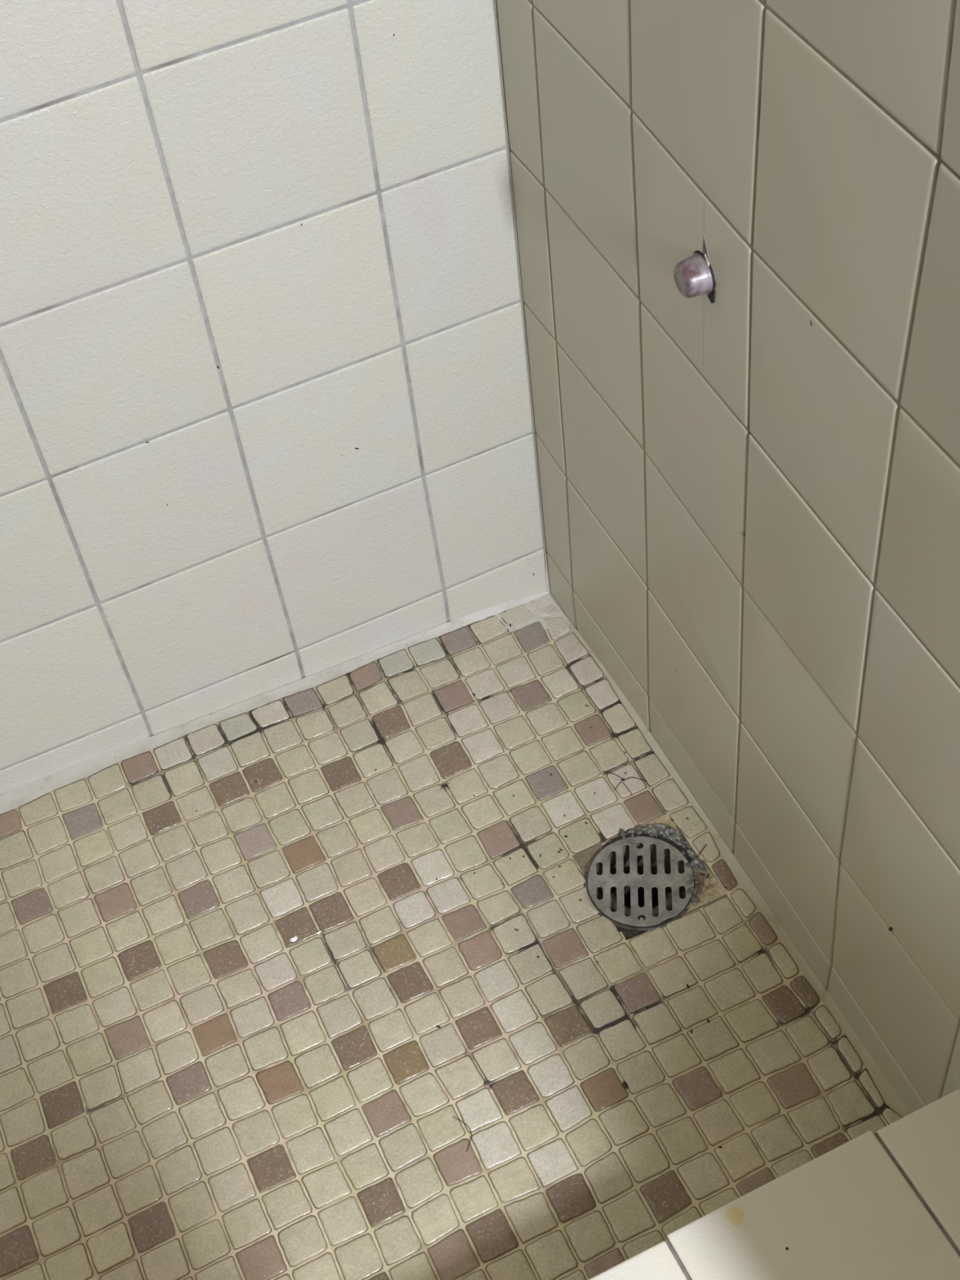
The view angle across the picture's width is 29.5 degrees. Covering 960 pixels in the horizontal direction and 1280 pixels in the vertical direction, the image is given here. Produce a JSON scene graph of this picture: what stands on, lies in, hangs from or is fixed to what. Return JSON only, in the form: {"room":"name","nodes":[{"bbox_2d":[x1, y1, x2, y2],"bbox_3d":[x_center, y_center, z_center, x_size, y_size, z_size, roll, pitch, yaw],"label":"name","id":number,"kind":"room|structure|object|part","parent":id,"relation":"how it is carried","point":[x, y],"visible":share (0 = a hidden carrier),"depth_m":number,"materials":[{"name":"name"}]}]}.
{"room":"shower stall","nodes":[
{"label":"shower stall","id":0,"kind":"room"},
{"bbox_2d":[0,0,546,794],"bbox_3d":[-0.463,-0.317,1.147,1.015,1.467,0.039,-22,53,-11],"label":"wall","id":1,"kind":"structure","parent":0,"point":[266,418],"depth_m":1.42,"materials":[{"name":"white tile"}]},
{"bbox_2d":[0,591,548,813],"bbox_3d":[-0.287,0.096,1.695,0.791,0.041,0.023,-22,53,-11],"label":"trim","id":2,"kind":"structure","parent":1,"relation":"attached to","point":[10,800],"depth_m":1.71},
{"bbox_2d":[0,586,902,1279],"bbox_3d":[-0.134,0.310,1.499,0.826,0.056,0.692,-22,53,-11],"label":"floor","id":3,"kind":"structure","parent":0,"point":[191,1089],"depth_m":1.49,"materials":[{"name":"tile"}]},
{"bbox_2d":[288,936,297,942],"bbox_3d":[-0.158,0.253,1.542,0.008,0.003,0.004,-22,53,-11],"label":"crumb","id":4,"kind":"object","parent":3,"relation":"on","point":[295,938],"visible":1,"depth_m":1.54,"materials":[{"name":"white"}]},
{"bbox_2d":[440,782,448,791],"bbox_3d":[-0.032,0.131,1.635,0.010,0.002,0.011,-22,53,-11],"label":"insect","id":5,"kind":"object","parent":3,"relation":"on","point":[446,784],"visible":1,"depth_m":1.63},
{"bbox_2d":[195,623,727,1147],"bbox_3d":[0.046,0.226,1.556,0.355,0.026,0.532,-33,55,-19],"label":"dirt flecks","id":6,"kind":"object","parent":3,"relation":"on","point":[625,1084],"visible":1,"depth_m":1.57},
{"bbox_2d":[453,1116,471,1151],"bbox_3d":[-0.012,0.382,1.418,0.009,0.001,0.032,-19,52,-9],"label":"strand","id":7,"kind":"object","parent":3,"relation":"on","point":[453,1117],"visible":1,"depth_m":1.42,"materials":[{"name":"brown"}]},
{"bbox_2d":[603,772,647,782],"bbox_3d":[0.130,0.123,1.629,0.040,0.001,0.005,10,53,14],"label":"strand","id":8,"kind":"object","parent":3,"relation":"on","point":[608,772],"visible":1,"depth_m":1.63,"materials":[{"name":"black"}]},
{"bbox_2d":[573,813,727,940],"bbox_3d":[0.143,0.228,1.592,0.105,0.089,0.102,-26,53,-14],"label":"floor drain","id":9,"kind":"object","parent":3,"relation":"in","point":[645,877],"visible":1,"depth_m":1.56,"materials":[{"name":"metal"}]},
{"bbox_3d":[0.137,0.205,1.558,0.090,0.002,0.090,-21,51,-13],"label":"strainer plate","id":10,"kind":"part","parent":9,"relation":"part of","materials":[{"name":"grey metal"}]},
{"bbox_2d":[496,0,959,1113],"bbox_3d":[0.352,0.030,0.778,0.040,1.467,1.553,-23,53,-12],"label":"wall","id":11,"kind":"structure","parent":0,"point":[750,496],"depth_m":1.18,"materials":[{"name":"beige tile"}]},
{"bbox_2d":[494,0,577,644],"bbox_3d":[-0.004,-0.429,1.245,0.065,1.344,0.069,-22,53,-11],"label":"trim","id":12,"kind":"structure","parent":11,"relation":"attached to","point":[546,599],"depth_m":1.77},
{"bbox_2d":[673,234,715,303],"bbox_3d":[0.133,-0.231,1.130,0.020,0.047,0.031,-22,53,-11],"label":"pipe stub","id":13,"kind":"object","parent":11,"relation":"attached to","point":[694,276],"visible":1,"depth_m":1.13,"materials":[{"name":"metal"}]},
{"bbox_2d":[548,591,910,1117],"bbox_3d":[0.204,0.176,1.585,0.012,0.026,0.668,-23,53,-12],"label":"trim","id":14,"kind":"structure","parent":11,"relation":"attached to","point":[886,1091],"depth_m":1.53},
{"label":"floor","id":15,"kind":"structure","parent":0,"visible":0},
{"bbox_2d":[588,1088,959,1279],"bbox_3d":[-0.043,0.592,1.210,0.992,0.151,0.161,-22,53,-11],"label":"curb","id":16,"kind":"object","parent":15,"relation":"on","point":[884,1204],"visible":1,"depth_m":1.24,"materials":[{"name":"tile"}]}
]}

